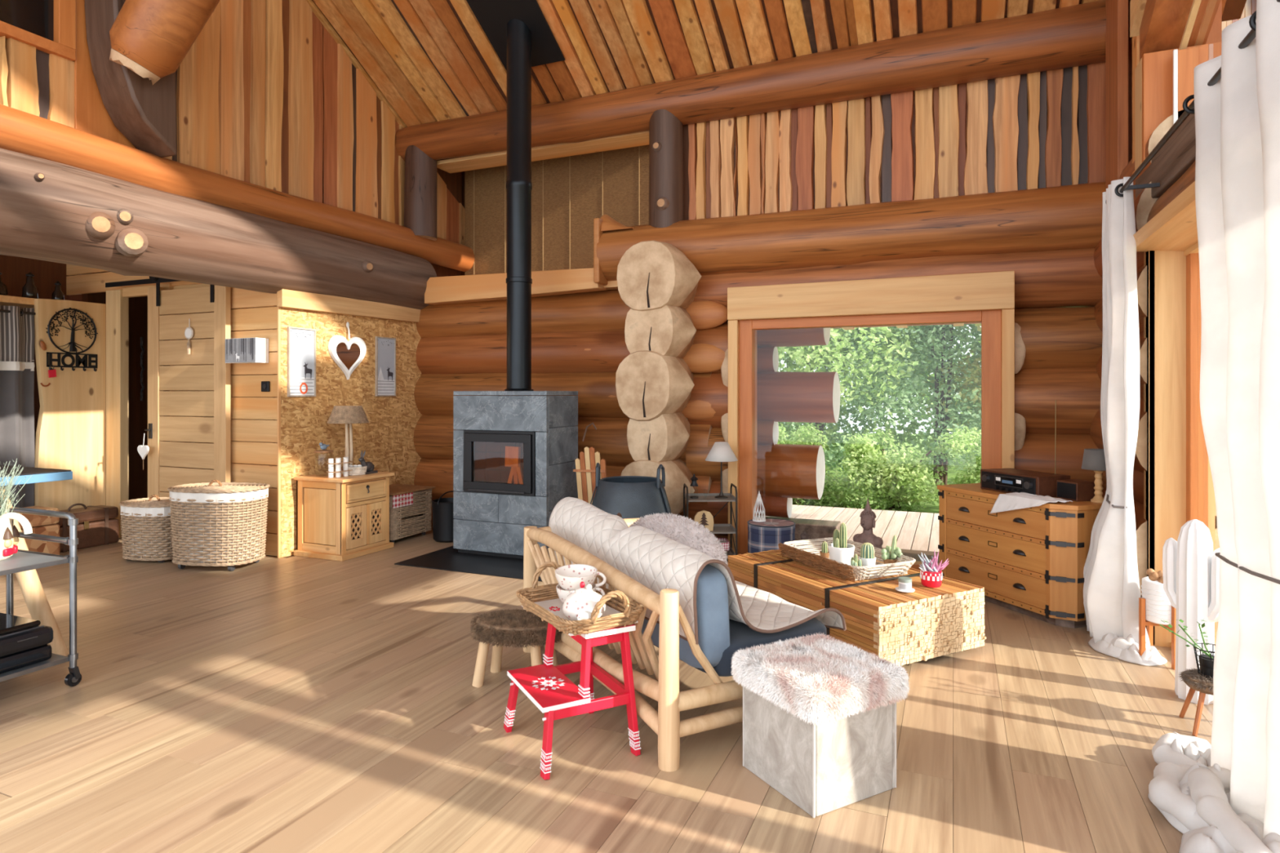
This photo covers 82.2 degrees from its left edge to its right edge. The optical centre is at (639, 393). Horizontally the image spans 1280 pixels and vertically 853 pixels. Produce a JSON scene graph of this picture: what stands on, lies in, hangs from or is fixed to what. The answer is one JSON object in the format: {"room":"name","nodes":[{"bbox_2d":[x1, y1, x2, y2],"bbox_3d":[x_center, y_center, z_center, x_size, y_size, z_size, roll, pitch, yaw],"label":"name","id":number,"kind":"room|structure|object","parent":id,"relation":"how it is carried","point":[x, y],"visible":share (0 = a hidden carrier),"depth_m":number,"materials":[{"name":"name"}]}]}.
{"room":"log cabin living room","nodes":[
{"label":"log cabin living room","id":0,"kind":"room"},
{"bbox_2d":[0,254,106,511],"bbox_3d":[-6.522,-0.050,5.097,0.800,2.900,5.250,0,0,23],"label":"wall partition","id":1,"kind":"structure","parent":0,"point":[70,412],"depth_m":6.93,"materials":[{"name":"brown wood"}]},
{"bbox_2d":[0,305,35,507],"bbox_3d":[-5.854,0.300,5.774,0.125,2.140,1.920,0,0,23],"label":"curtain","id":2,"kind":"object","parent":1,"relation":"hanging from","point":[17,366],"visible":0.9,"depth_m":6.49,"materials":[{"name":"white fabric"}]},
{"bbox_2d":[21,271,38,298],"bbox_3d":[-5.640,-0.992,6.780,0.120,0.260,0.118,0,0,23],"label":"oil lamp","id":3,"kind":"object","parent":1,"relation":"on","point":[29,290],"visible":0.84,"depth_m":6.75,"materials":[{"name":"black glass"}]},
{"bbox_2d":[51,280,64,300],"bbox_3d":[-5.550,-0.967,6.992,0.100,0.210,0.098,0,0,23],"label":"lantern","id":4,"kind":"object","parent":1,"relation":"on","point":[57,294],"visible":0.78,"depth_m":6.97,"materials":[{"name":"black metal"}]},
{"bbox_2d":[45,307,97,371],"bbox_3d":[-5.309,-0.507,6.871,0.038,0.597,0.448,0,0,23],"label":"hook rack","id":5,"kind":"object","parent":1,"relation":"attached to","point":[73,348],"visible":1,"depth_m":6.88,"materials":[{"name":"black metal"}]},
{"bbox_2d":[66,263,277,556],"bbox_3d":[-5.009,-0.095,5.674,3.130,2.990,6.100,0,0,23],"label":"wall","id":6,"kind":"structure","parent":0,"point":[254,314],"depth_m":7.07,"materials":[{"name":"brown wood"}]},
{"bbox_2d":[140,337,144,400],"bbox_3d":[-4.899,-0.240,7.217,0.062,0.630,0.029,0,0,37],"label":"hanging chain","id":7,"kind":"object","parent":6,"relation":"hanging from","point":[141,338],"visible":1,"depth_m":7.22,"materials":[{"name":"grey metal"}]},
{"bbox_2d":[105,275,231,497],"bbox_3d":[-4.350,0.133,6.708,1.630,2.494,0.110,0,0,23],"label":"door","id":8,"kind":"structure","parent":6,"relation":"in","point":[163,326],"depth_m":6.60,"materials":[{"name":"brown wood"}]},
{"bbox_2d":[137,433,149,469],"bbox_3d":[-4.554,0.535,6.726,0.138,0.330,0.023,0,0,23],"label":"heart","id":9,"kind":"object","parent":8,"relation":"hanging from","point":[143,451],"visible":1,"depth_m":6.72,"materials":[{"name":"white fabric"}]},
{"bbox_2d":[184,327,193,354],"bbox_3d":[-4.042,-0.508,6.570,0.110,0.320,0.032,0,0,23],"label":"pendant","id":10,"kind":"object","parent":8,"relation":"hanging from","point":[188,332],"visible":1,"depth_m":6.56,"materials":[{"name":"wood"}]},
{"bbox_2d":[225,337,268,363],"bbox_3d":[-3.389,-0.365,6.321,0.370,0.210,0.134,0,0,23],"label":"picture","id":11,"kind":"object","parent":6,"relation":"attached to","point":[237,350],"visible":1,"depth_m":6.26,"materials":[{"name":"white ceramic"}]},
{"bbox_2d":[225,337,255,362],"bbox_3d":[-3.415,-0.365,6.261,0.366,0.206,0.002,0,0,23],"label":"print","id":12,"kind":"object","parent":11,"relation":"attached to","point":[237,349],"depth_m":6.26},
{"bbox_2d":[0,0,488,558],"bbox_3d":[-3.121,-2.050,5.480,1.257,6.900,7.236,0,0,23],"label":"wall","id":13,"kind":"structure","parent":0,"point":[236,144],"depth_m":5.95,"materials":[{"name":"brown wood"}]},
{"bbox_2d":[287,326,315,396],"bbox_3d":[-2.956,-0.270,6.412,0.022,0.600,0.290,0,0,23],"label":"picture","id":14,"kind":"object","parent":13,"relation":"attached to","point":[301,342],"visible":1,"depth_m":6.41},
{"bbox_2d":[289,377,314,395],"bbox_3d":[-2.961,-0.060,6.413,0.012,0.156,0.266,0,0,23],"label":"print","id":15,"kind":"object","parent":14,"relation":"attached to","point":[298,385],"depth_m":6.41},
{"bbox_2d":[289,328,314,377],"bbox_3d":[-2.961,-0.348,6.413,0.012,0.420,0.266,0,0,23],"label":"print","id":16,"kind":"object","parent":14,"relation":"on","point":[301,340],"depth_m":6.41},
{"bbox_2d":[328,322,366,379],"bbox_3d":[-2.740,-0.397,6.890,0.038,0.545,0.450,0,0,23],"label":"mirror","id":17,"kind":"object","parent":13,"relation":"attached to","point":[348,356],"visible":1,"depth_m":6.88,"materials":[{"name":"white wood"}]},
{"bbox_2d":[336,342,359,370],"bbox_3d":[-2.738,-0.335,6.889,0.001,0.279,0.303,0,0,23],"label":"mirror glass","id":18,"kind":"object","parent":17,"relation":"attached to","point":[348,357],"depth_m":6.89,"materials":[{"name":"brown mirror"}]},
{"bbox_2d":[375,336,395,395],"bbox_3d":[-2.551,-0.265,7.359,0.022,0.590,0.270,0,0,23],"label":"picture","id":19,"kind":"object","parent":13,"relation":"attached to","point":[385,347],"visible":1,"depth_m":7.36},
{"bbox_2d":[377,379,394,395],"bbox_3d":[-2.556,-0.059,7.361,0.012,0.153,0.246,0,0,23],"label":"print","id":20,"kind":"object","parent":19,"relation":"attached to","point":[385,387],"depth_m":7.36},
{"bbox_2d":[377,337,394,379],"bbox_3d":[-2.556,-0.342,7.361,0.012,0.413,0.246,0,0,23],"label":"print","id":21,"kind":"object","parent":19,"relation":"on","point":[385,345],"depth_m":7.36},
{"bbox_2d":[0,504,1213,852],"bbox_3d":[-0.996,1.460,3.905,13.500,0.120,12.400,0,0,23],"label":"floor","id":22,"kind":"structure","parent":0,"point":[292,704],"depth_m":2.97,"materials":[{"name":"brown wood"}]},
{"bbox_2d":[0,465,72,656],"bbox_3d":[-3.732,0.917,3.366,0.892,0.998,1.660,0,0,23],"label":"bar table","id":23,"kind":"object","parent":22,"relation":"on","point":[35,598],"visible":0.66,"depth_m":3.83,"materials":[{"name":"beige wood"}]},
{"bbox_2d":[17,506,59,555],"bbox_3d":[-5.199,1.190,6.157,0.340,0.420,0.420,0,0,23],"label":"firewood","id":24,"kind":"object","parent":22,"relation":"on","point":[41,525],"visible":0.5,"depth_m":6.17,"materials":[{"name":"wood"}]},
{"bbox_2d":[0,506,81,686],"bbox_3d":[-3.146,0.986,3.149,0.565,0.827,1.064,0,0,23],"label":"trolley","id":25,"kind":"object","parent":22,"relation":"on","point":[21,561],"visible":0.75,"depth_m":3.50,"materials":[{"name":"grey metal"}]},
{"bbox_2d":[0,458,32,559],"bbox_3d":[-3.089,0.554,3.485,0.311,0.469,0.242,0,0,-40],"label":"potted plant","id":26,"kind":"object","parent":25,"relation":"on","point":[9,534],"visible":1,"depth_m":3.49,"materials":[{"name":"beige ceramic"}]},
{"bbox_2d":[0,512,32,559],"bbox_3d":[-3.051,0.679,3.469,0.263,0.220,0.184,0,0,23],"label":"figurine","id":27,"kind":"object","parent":25,"relation":"on","point":[9,534],"depth_m":3.48,"materials":[{"name":"beige ceramic"}]},
{"bbox_2d":[0,613,53,674],"bbox_3d":[-3.035,1.161,3.319,0.450,0.195,0.480,0,0,23],"label":"printer","id":28,"kind":"object","parent":25,"relation":"on","point":[24,642],"visible":1,"depth_m":3.36,"materials":[{"name":"black plastic"}]},
{"bbox_2d":[0,653,48,671],"bbox_3d":[-2.888,1.224,3.256,0.130,0.010,0.400,0,0,23],"label":"tray","id":29,"kind":"object","parent":28,"relation":"on","point":[25,660],"depth_m":3.34,"materials":[{"name":"black plastic"}]},
{"bbox_2d":[0,551,65,570],"bbox_3d":[-3.147,0.796,3.149,0.498,0.012,0.980,0,0,23],"label":"shelf","id":30,"kind":"object","parent":25,"relation":"attached to","point":[21,560],"depth_m":3.45,"materials":[{"name":"white metal"}]},
{"bbox_2d":[0,653,66,676],"bbox_3d":[-3.147,1.266,3.149,0.498,0.012,0.980,0,0,23],"label":"shelf","id":31,"kind":"object","parent":25,"relation":"attached to","point":[55,660],"depth_m":3.39,"materials":[{"name":"grey metal"}]},
{"bbox_2d":[55,503,119,552],"bbox_3d":[-5.112,1.201,6.664,0.273,0.397,0.580,0,0,23],"label":"suitcase","id":32,"kind":"object","parent":22,"relation":"on","point":[98,525],"visible":0.7,"depth_m":6.67,"materials":[{"name":"brown leather"}]},
{"bbox_2d":[119,494,173,562],"bbox_3d":[-4.090,1.127,6.226,0.607,0.544,0.465,0,0,15],"label":"wicker hamper","id":33,"kind":"object","parent":22,"relation":"on","point":[146,529],"visible":0.65,"depth_m":6.03,"materials":[{"name":"beige wicker"}]},
{"bbox_2d":[167,480,270,571],"bbox_3d":[-3.413,1.047,5.947,0.782,0.704,0.530,0,0,9],"label":"wicker hamper","id":34,"kind":"object","parent":22,"relation":"on","point":[215,523],"visible":1,"depth_m":5.74,"materials":[{"name":"beige wicker"}]},
{"bbox_2d":[293,471,395,561],"bbox_3d":[-2.602,1.060,6.483,0.560,0.680,0.620,0,0,23],"label":"base cabinet","id":35,"kind":"object","parent":22,"relation":"on","point":[343,518],"visible":0.95,"depth_m":6.28,"materials":[{"name":"brown wood"}]},
{"bbox_2d":[326,457,354,477],"bbox_3d":[-2.584,0.638,6.323,0.118,0.161,0.238,0,0,23],"label":"bundle","id":36,"kind":"object","parent":35,"relation":"on","point":[345,461],"visible":1,"depth_m":6.26,"materials":[{"name":"wood"}]},
{"bbox_2d":[327,405,368,473],"bbox_3d":[-2.622,0.416,6.590,0.354,0.606,0.354,0,0,-16],"label":"lamp","id":37,"kind":"object","parent":35,"relation":"on","point":[347,415],"visible":0.99,"depth_m":6.50,"materials":[{"name":"grey fabric"}]},
{"bbox_2d":[348,464,367,475],"bbox_3d":[-2.517,0.675,6.480,0.202,0.086,0.202,0,0,23],"label":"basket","id":38,"kind":"object","parent":35,"relation":"on","point":[358,469],"visible":0.75,"depth_m":6.41,"materials":[{"name":"wicker"}]},
{"bbox_2d":[358,450,377,474],"bbox_3d":[-2.442,0.614,6.551,0.080,0.211,0.200,0,0,18],"label":"figurine","id":39,"kind":"object","parent":35,"relation":"on","point":[370,469],"visible":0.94,"depth_m":6.53,"materials":[{"name":"grey ceramic"}]},
{"bbox_2d":[389,484,435,542],"bbox_3d":[-2.380,1.162,7.106,0.510,0.475,0.600,0,0,23],"label":"chest","id":40,"kind":"object","parent":22,"relation":"on","point":[410,505],"visible":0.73,"depth_m":6.99,"materials":[{"name":"brown wicker"}]},
{"bbox_2d":[431,490,453,542],"bbox_3d":[-1.818,1.167,6.997,0.330,0.465,0.352,0,0,23],"label":"bin","id":41,"kind":"object","parent":22,"relation":"on","point":[442,508],"visible":0.55,"depth_m":6.85,"materials":[{"name":"metal"}]},
{"bbox_2d":[394,546,542,581],"bbox_3d":[-1.067,1.396,6.284,1.500,0.008,1.280,0,0,23],"label":"plate","id":42,"kind":"object","parent":22,"relation":"on","point":[449,558],"visible":0.29,"depth_m":5.99,"materials":[{"name":"black metal"}]},
{"bbox_2d":[453,0,577,559],"bbox_3d":[-1.091,-1.004,6.482,0.937,4.805,0.655,0,0,23],"label":"wood stove","id":43,"kind":"object","parent":42,"relation":"on","point":[514,457],"visible":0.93,"depth_m":6.34,"materials":[{"name":"black metal"}]},
{"bbox_2d":[573,422,606,504],"bbox_3d":[-0.407,0.821,6.209,0.280,1.157,0.276,0,0,13],"label":"sled","id":44,"kind":"object","parent":42,"relation":"on","point":[585,467],"visible":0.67,"depth_m":6.15,"materials":[{"name":"brown wood"}]},
{"bbox_2d":[470,608,561,687],"bbox_3d":[-0.599,1.235,3.562,0.471,0.340,0.332,0,0,12],"label":"footstool","id":45,"kind":"object","parent":22,"relation":"on","point":[520,628],"visible":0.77,"depth_m":3.48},
{"bbox_2d":[503,622,640,780],"bbox_3d":[-0.283,1.152,2.946,0.396,0.503,0.474,0,0,-28],"label":"step stool","id":46,"kind":"object","parent":22,"relation":"on","point":[546,685],"visible":0.86,"depth_m":2.84,"materials":[{"name":"red paint"}]},
{"bbox_2d":[515,561,644,635],"bbox_3d":[-0.248,0.820,2.977,0.368,0.164,0.588,0,0,-32],"label":"wicker tray","id":47,"kind":"object","parent":46,"relation":"on","point":[548,607],"visible":0.78,"depth_m":2.86,"materials":[{"name":"brown wicker"}]},
{"bbox_2d":[555,583,604,603],"bbox_3d":[-0.263,0.846,3.047,0.168,0.088,0.174,0,0,-44],"label":"bowl","id":48,"kind":"object","parent":47,"relation":"in","point":[562,593],"visible":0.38,"depth_m":3.01,"materials":[{"name":"white ceramic"}]},
{"bbox_2d":[555,564,606,591],"bbox_3d":[-0.263,0.779,3.040,0.182,0.098,0.175,0,0,45],"label":"cup","id":49,"kind":"object","parent":48,"relation":"on","point":[569,577],"visible":0.86,"depth_m":3.03,"materials":[{"name":"white ceramic"}]},
{"bbox_2d":[562,581,605,621],"bbox_3d":[-0.219,0.814,2.866,0.170,0.152,0.192,0,0,4],"label":"teapot","id":50,"kind":"object","parent":47,"relation":"on","point":[583,598],"visible":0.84,"depth_m":2.81,"materials":[{"name":"white ceramic"}]},
{"bbox_2d":[590,462,671,518],"bbox_3d":[-0.069,0.971,5.706,0.659,0.858,0.644,0,0,23],"label":"armchair","id":51,"kind":"object","parent":22,"relation":"on","point":[631,496],"visible":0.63,"depth_m":5.49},
{"bbox_2d":[523,517,826,772],"bbox_3d":[0.102,1.034,3.566,0.925,0.733,1.512,0,0,-30],"label":"sofa","id":52,"kind":"object","parent":22,"relation":"on","point":[720,637],"visible":0.35,"depth_m":2.88,"materials":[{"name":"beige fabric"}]},
{"bbox_2d":[624,564,729,668],"bbox_3d":[0.134,0.900,3.171,0.172,0.405,0.690,0,0,-30],"label":"cushion","id":53,"kind":"object","parent":52,"relation":"on","point":[713,649],"depth_m":2.87,"materials":[{"name":"blue fabric"}]},
{"bbox_2d":[548,497,846,644],"bbox_3d":[0.199,0.820,3.623,0.810,0.482,1.448,0,0,-30],"label":"quilted throw","id":54,"kind":"object","parent":52,"relation":"on","point":[655,561],"visible":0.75,"depth_m":3.21,"materials":[{"name":"white fabric"}]},
{"bbox_2d":[617,512,728,565],"bbox_3d":[0.144,0.759,3.538,0.292,0.332,0.854,0,0,-30],"label":"cushion","id":55,"kind":"object","parent":54,"relation":"on","point":[688,532],"visible":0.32,"depth_m":3.45,"materials":[{"name":"grey fur"}]},
{"bbox_2d":[653,617,826,676],"bbox_3d":[0.230,1.060,3.610,0.660,0.155,1.420,0,0,-30],"label":"seat cushion","id":56,"kind":"object","parent":52,"relation":"on","point":[720,652],"depth_m":2.96,"materials":[{"name":"blue fabric"}]},
{"bbox_2d":[683,483,737,558],"bbox_3d":[0.580,1.081,6.092,0.416,0.638,0.296,0,0,-2],"label":"shelf","id":57,"kind":"object","parent":22,"relation":"on","point":[703,497],"visible":0.6,"depth_m":6.09,"materials":[{"name":"brown metal"}]},
{"bbox_2d":[693,510,713,531],"bbox_3d":[0.522,1.045,6.010,0.164,0.170,0.021,0,0,-2],"label":"plaque","id":58,"kind":"object","parent":57,"relation":"on","point":[704,517],"visible":0.73,"depth_m":6.00,"materials":[{"name":"brown wood"}]},
{"bbox_2d":[705,441,737,498],"bbox_3d":[0.679,0.640,6.115,0.273,0.461,0.273,0,0,23],"label":"table lamp","id":59,"kind":"object","parent":57,"relation":"on","point":[721,451],"visible":1,"depth_m":6.04,"materials":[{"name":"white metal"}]},
{"bbox_2d":[747,518,795,553],"bbox_3d":[1.060,1.221,5.919,0.386,0.357,0.385,0,0,23],"label":"pouf","id":60,"kind":"object","parent":22,"relation":"on","point":[766,535],"visible":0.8,"depth_m":5.78,"materials":[{"name":"fabric"}]},
{"bbox_2d":[752,492,765,522],"bbox_3d":[0.975,0.920,5.999,0.108,0.251,0.108,0,0,23],"label":"tree","id":61,"kind":"object","parent":60,"relation":"on","point":[758,500],"visible":1,"depth_m":5.98,"materials":[{"name":"white ceramic"}]},
{"bbox_2d":[730,633,910,817],"bbox_3d":[0.646,1.175,2.672,0.489,0.450,0.489,0,0,-29],"label":"storage ottoman","id":62,"kind":"object","parent":22,"relation":"on","point":[820,711],"visible":1,"depth_m":2.53,"materials":[{"name":"grey fabric"}]},
{"bbox_2d":[727,545,986,666],"bbox_3d":[1.217,1.223,4.348,0.791,0.354,1.307,0,0,-28],"label":"coffee table","id":63,"kind":"object","parent":22,"relation":"on","point":[924,624],"visible":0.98,"depth_m":3.87,"materials":[{"name":"brown wood"}]},
{"bbox_2d":[777,537,915,582],"bbox_3d":[1.245,1.002,4.462,0.500,0.107,0.756,0,0,-23],"label":"tray","id":64,"kind":"object","parent":63,"relation":"on","point":[797,553],"visible":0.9,"depth_m":4.30,"materials":[{"name":"wicker"}]},
{"bbox_2d":[827,522,854,564],"bbox_3d":[1.208,0.907,4.400,0.156,0.266,0.156,0,0,23],"label":"potted cactus","id":65,"kind":"object","parent":64,"relation":"in","point":[839,551],"visible":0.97,"depth_m":4.37,"materials":[{"name":"green plant"}]},
{"bbox_2d":[827,543,854,564],"bbox_3d":[1.208,0.978,4.400,0.156,0.125,0.156,0,0,23],"label":"pot","id":66,"kind":"object","parent":65,"relation":"attached to","point":[840,553],"depth_m":4.34,"materials":[{"name":"white ceramic"}]},
{"bbox_2d":[858,542,875,566],"bbox_3d":[1.304,0.949,4.206,0.096,0.182,0.096,0,0,23],"label":"potted cactus","id":67,"kind":"object","parent":64,"relation":"in","point":[867,557],"visible":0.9,"depth_m":4.18,"materials":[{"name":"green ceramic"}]},
{"bbox_2d":[858,555,875,566],"bbox_3d":[1.304,0.990,4.206,0.096,0.100,0.096,0,0,23],"label":"pot","id":68,"kind":"object","parent":67,"relation":"attached to","point":[866,560],"depth_m":4.17,"materials":[{"name":"white ceramic"}]},
{"bbox_2d":[853,498,883,559],"bbox_3d":[1.742,1.101,5.606,0.240,0.598,0.240,0,0,-42],"label":"bust","id":69,"kind":"object","parent":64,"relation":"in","point":[868,517],"visible":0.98,"depth_m":5.57,"materials":[{"name":"brown stone"}]},
{"bbox_2d":[880,534,902,564],"bbox_3d":[1.515,0.945,4.401,0.122,0.191,0.131,0,0,23],"label":"potted succulent","id":70,"kind":"object","parent":64,"relation":"in","point":[895,551],"visible":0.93,"depth_m":4.38,"materials":[{"name":"green plant"}]},
{"bbox_2d":[895,577,915,592],"bbox_3d":[1.406,1.016,3.890,0.100,0.067,0.100,0,0,23],"label":"candle","id":71,"kind":"object","parent":63,"relation":"on","point":[904,583],"visible":1,"depth_m":3.86,"materials":[{"name":"white ceramic"}]},
{"bbox_2d":[918,550,949,587],"bbox_3d":[1.603,0.955,4.005,0.159,0.188,0.162,0,0,23],"label":"succulent pot","id":72,"kind":"object","parent":63,"relation":"on","point":[931,573],"visible":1,"depth_m":3.97,"materials":[{"name":"red ceramic"}]},
{"bbox_2d":[937,483,1102,628],"bbox_3d":[2.537,1.032,4.873,0.483,0.735,1.068,0,0,-19],"label":"dresser","id":73,"kind":"object","parent":22,"relation":"on","point":[1030,562],"visible":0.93,"depth_m":4.62,"materials":[{"name":"brown wood"}]},
{"bbox_2d":[980,400,1070,497],"bbox_3d":[2.554,0.354,4.905,0.290,0.620,0.500,0,0,-17],"label":"radio","id":74,"kind":"object","parent":73,"relation":"on","point":[1009,480],"visible":0.94,"depth_m":4.79,"materials":[{"name":"brown wood"}]},
{"bbox_2d":[990,492,1072,513],"bbox_3d":[2.448,0.713,4.608,0.177,0.153,0.471,0,0,-19],"label":"cloth","id":75,"kind":"object","parent":73,"relation":"on","point":[1015,500],"visible":1,"depth_m":4.61,"materials":[{"name":"white fabric"}]},
{"bbox_2d":[1056,479,1094,501],"bbox_3d":[2.732,0.607,4.585,0.163,0.115,0.160,0,0,-15],"label":"speaker box","id":76,"kind":"object","parent":73,"relation":"on","point":[1074,490],"visible":0.8,"depth_m":4.52,"materials":[{"name":"brown wood"}]},
{"bbox_2d":[1057,481,1075,499],"bbox_3d":[2.654,0.607,4.564,0.003,0.095,0.140,0,0,-15],"label":"grille","id":77,"kind":"object","parent":76,"relation":"attached to","point":[1068,491],"depth_m":4.56,"materials":[{"name":"black fabric"}]},
{"bbox_2d":[1081,448,1106,502],"bbox_3d":[2.794,0.504,4.469,0.179,0.320,0.179,0,0,23],"label":"lamp","id":78,"kind":"object","parent":73,"relation":"on","point":[1094,460],"visible":0.79,"depth_m":4.44,"materials":[{"name":"grey fabric"}]},
{"bbox_2d":[1138,568,1176,670],"bbox_3d":[2.719,1.161,3.819,0.181,0.478,0.181,0,0,-41],"label":"plant stand","id":79,"kind":"object","parent":22,"relation":"on","point":[1155,606],"visible":0.52,"depth_m":3.79,"materials":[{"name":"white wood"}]},
{"bbox_2d":[1162,519,1220,705],"bbox_3d":[2.543,0.989,3.360,0.149,0.822,0.271,0,0,-27],"label":"cactus","id":80,"kind":"object","parent":22,"relation":"on","point":[1190,566],"visible":0.79,"depth_m":3.32,"materials":[{"name":"white ceramic"}]},
{"bbox_2d":[1178,666,1213,736],"bbox_3d":[2.379,1.279,3.051,0.236,0.250,0.236,0,0,23],"label":"stool","id":81,"kind":"object","parent":22,"relation":"on","point":[1192,678],"visible":0.48,"depth_m":3.02,"materials":[{"name":"brown wood"}]},
{"bbox_2d":[1159,619,1215,678],"bbox_3d":[2.330,1.050,3.083,0.247,0.249,0.141,0,0,39],"label":"potted plant","id":82,"kind":"object","parent":81,"relation":"on","point":[1206,661],"visible":0.68,"depth_m":3.05,"materials":[{"name":"black metal"}]},
{"bbox_2d":[395,0,1106,540],"bbox_3d":[0.715,-0.674,6.957,7.350,4.653,1.843,0,0,23],"label":"wall","id":83,"kind":"structure","parent":0,"point":[979,147],"depth_m":6.22,"materials":[{"name":"brown wood"}]},
{"bbox_2d":[464,144,648,275],"bbox_3d":[-0.895,-1.932,8.125,2.530,1.464,0.016,0,0,23],"label":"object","id":84,"kind":"structure","parent":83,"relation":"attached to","point":[544,169],"depth_m":8.11,"materials":[{"name":"wood"}]},
{"bbox_2d":[727,271,1014,570],"bbox_3d":[1.894,0.245,6.178,2.210,2.310,0.650,0,0,23],"label":"window","id":85,"kind":"structure","parent":83,"relation":"in","point":[988,299],"depth_m":5.86,"materials":[{"name":"brown wood"}]},
{"bbox_2d":[306,0,1246,127],"bbox_3d":[-0.710,-4.343,3.049,7.500,3.350,8.250,0,0,23],"label":"ceiling","id":86,"kind":"structure","parent":0,"point":[427,61],"depth_m":6.46,"materials":[{"name":"brown wood"}]},
{"bbox_2d":[756,328,840,542],"bbox_3d":[0.768,0.250,7.526,2.500,2.340,0.532,0,0,23],"label":"wall","id":87,"kind":"structure","parent":0,"point":[784,472],"depth_m":7.05,"materials":[{"name":"brown wood"}]},
{"bbox_2d":[1089,0,1256,641],"bbox_3d":[3.200,-1.275,3.815,1.092,5.724,6.330,0,0,23],"label":"wall","id":88,"kind":"structure","parent":0,"point":[1142,36],"depth_m":4.15,"materials":[{"name":"brown wood"}]},
{"bbox_2d":[1143,242,1215,648],"bbox_3d":[1.790,0.040,1.236,0.320,2.760,6.280,0,0,23],"label":"window","id":89,"kind":"structure","parent":88,"relation":"in","point":[1179,488],"depth_m":4.03,"materials":[{"name":"brown wood"}]},
{"bbox_2d":[1173,46,1199,124],"bbox_3d":[2.042,-2.920,1.726,0.160,3.160,5.180,0,0,23],"label":"window","id":90,"kind":"structure","parent":88,"relation":"in","point":[1184,60],"depth_m":4.05,"materials":[{"name":"brown wood"}]},
{"bbox_2d":[1119,0,1279,192],"bbox_3d":[2.224,-1.115,2.851,0.180,0.040,3.190,0,0,23],"label":"curtain rod","id":91,"kind":"object","parent":88,"relation":"attached to","point":[1251,35],"visible":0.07,"depth_m":3.16,"materials":[{"name":"grey metal"}]},
{"bbox_2d":[1083,177,1167,666],"bbox_3d":[2.661,0.109,4.052,0.334,2.578,0.590,0,0,23],"label":"curtain","id":92,"kind":"object","parent":91,"relation":"hanging from","point":[1111,586],"visible":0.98,"depth_m":4.03,"materials":[{"name":"white fabric"}]},
{"bbox_2d":[1148,0,1279,852],"bbox_3d":[1.894,0.099,2.377,0.403,2.598,1.110,0,0,23],"label":"curtain","id":93,"kind":"object","parent":91,"relation":"hanging from","point":[1223,795],"visible":0.99,"depth_m":2.31,"materials":[{"name":"white fabric"}]},
{"label":"outside","id":94,"kind":"structure","parent":0,"visible":0},
{"bbox_2d":[792,431,981,514],"bbox_3d":[10.892,1.775,5.134,44.000,0.450,42.000,0,0,23],"label":"ground","id":95,"kind":"structure","parent":94,"point":[931,508],"depth_m":13.28,"materials":[{"name":"green plant"}]},
{"bbox_2d":[777,422,858,507],"bbox_3d":[2.216,1.004,10.135,1.220,1.214,1.432,0,0,-42],"label":"shrub","id":96,"kind":"object","parent":95,"relation":"on","point":[806,436],"visible":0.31,"depth_m":10.12,"materials":[{"name":"green plant"}]},
{"bbox_2d":[777,352,895,465],"bbox_3d":[3.491,-1.960,17.571,7.029,7.370,5.703,0,0,23],"label":"tree","id":97,"kind":"object","parent":95,"relation":"on","point":[830,457],"visible":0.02,"depth_m":16.62,"materials":[{"name":"green plant"}]},
{"bbox_2d":[777,324,954,488],"bbox_3d":[2.789,-0.933,11.955,4.198,5.187,3.688,0,0,23],"label":"tree","id":98,"kind":"object","parent":95,"relation":"on","point":[799,356],"visible":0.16,"depth_m":11.29,"materials":[{"name":"green plant"}]},
{"bbox_2d":[831,426,944,511],"bbox_3d":[3.309,1.028,9.768,1.445,1.164,1.223,0,0,20],"label":"shrub","id":99,"kind":"object","parent":95,"relation":"on","point":[891,482],"visible":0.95,"depth_m":9.54,"materials":[{"name":"green plant"}]},
{"bbox_2d":[805,323,981,488],"bbox_3d":[4.934,-1.026,11.959,4.460,5.342,3.567,0,0,28],"label":"tree","id":100,"kind":"object","parent":95,"relation":"on","point":[943,335],"visible":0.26,"depth_m":11.53,"materials":[{"name":"green plant"}]},
{"bbox_2d":[849,327,981,471],"bbox_3d":[7.662,-2.251,15.774,7.567,7.925,5.873,0,0,12],"label":"tree","id":101,"kind":"object","parent":95,"relation":"on","point":[959,461],"visible":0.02,"depth_m":15.92,"materials":[{"name":"green plant"}]},
{"bbox_2d":[921,323,981,435],"bbox_3d":[6.317,-0.963,10.780,4.205,5.244,3.580,0,0,16],"label":"tree","id":102,"kind":"object","parent":95,"relation":"on","point":[976,372],"visible":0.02,"depth_m":11.64,"materials":[{"name":"green plant"}]},
{"bbox_2d":[934,424,981,484],"bbox_3d":[4.476,1.012,9.259,1.480,1.200,1.245,0,0,16],"label":"shrub","id":103,"kind":"object","parent":95,"relation":"on","point":[954,443],"visible":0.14,"depth_m":9.21,"materials":[{"name":"green plant"}]},
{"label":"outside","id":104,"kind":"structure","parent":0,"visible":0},
{"bbox_2d":[830,322,981,329],"bbox_3d":[2.966,-0.800,6.943,7.000,0.200,1.600,0,0,23],"label":"porch roof","id":105,"kind":"structure","parent":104,"point":[954,324],"depth_m":7.78,"materials":[{"name":"brown wood"}]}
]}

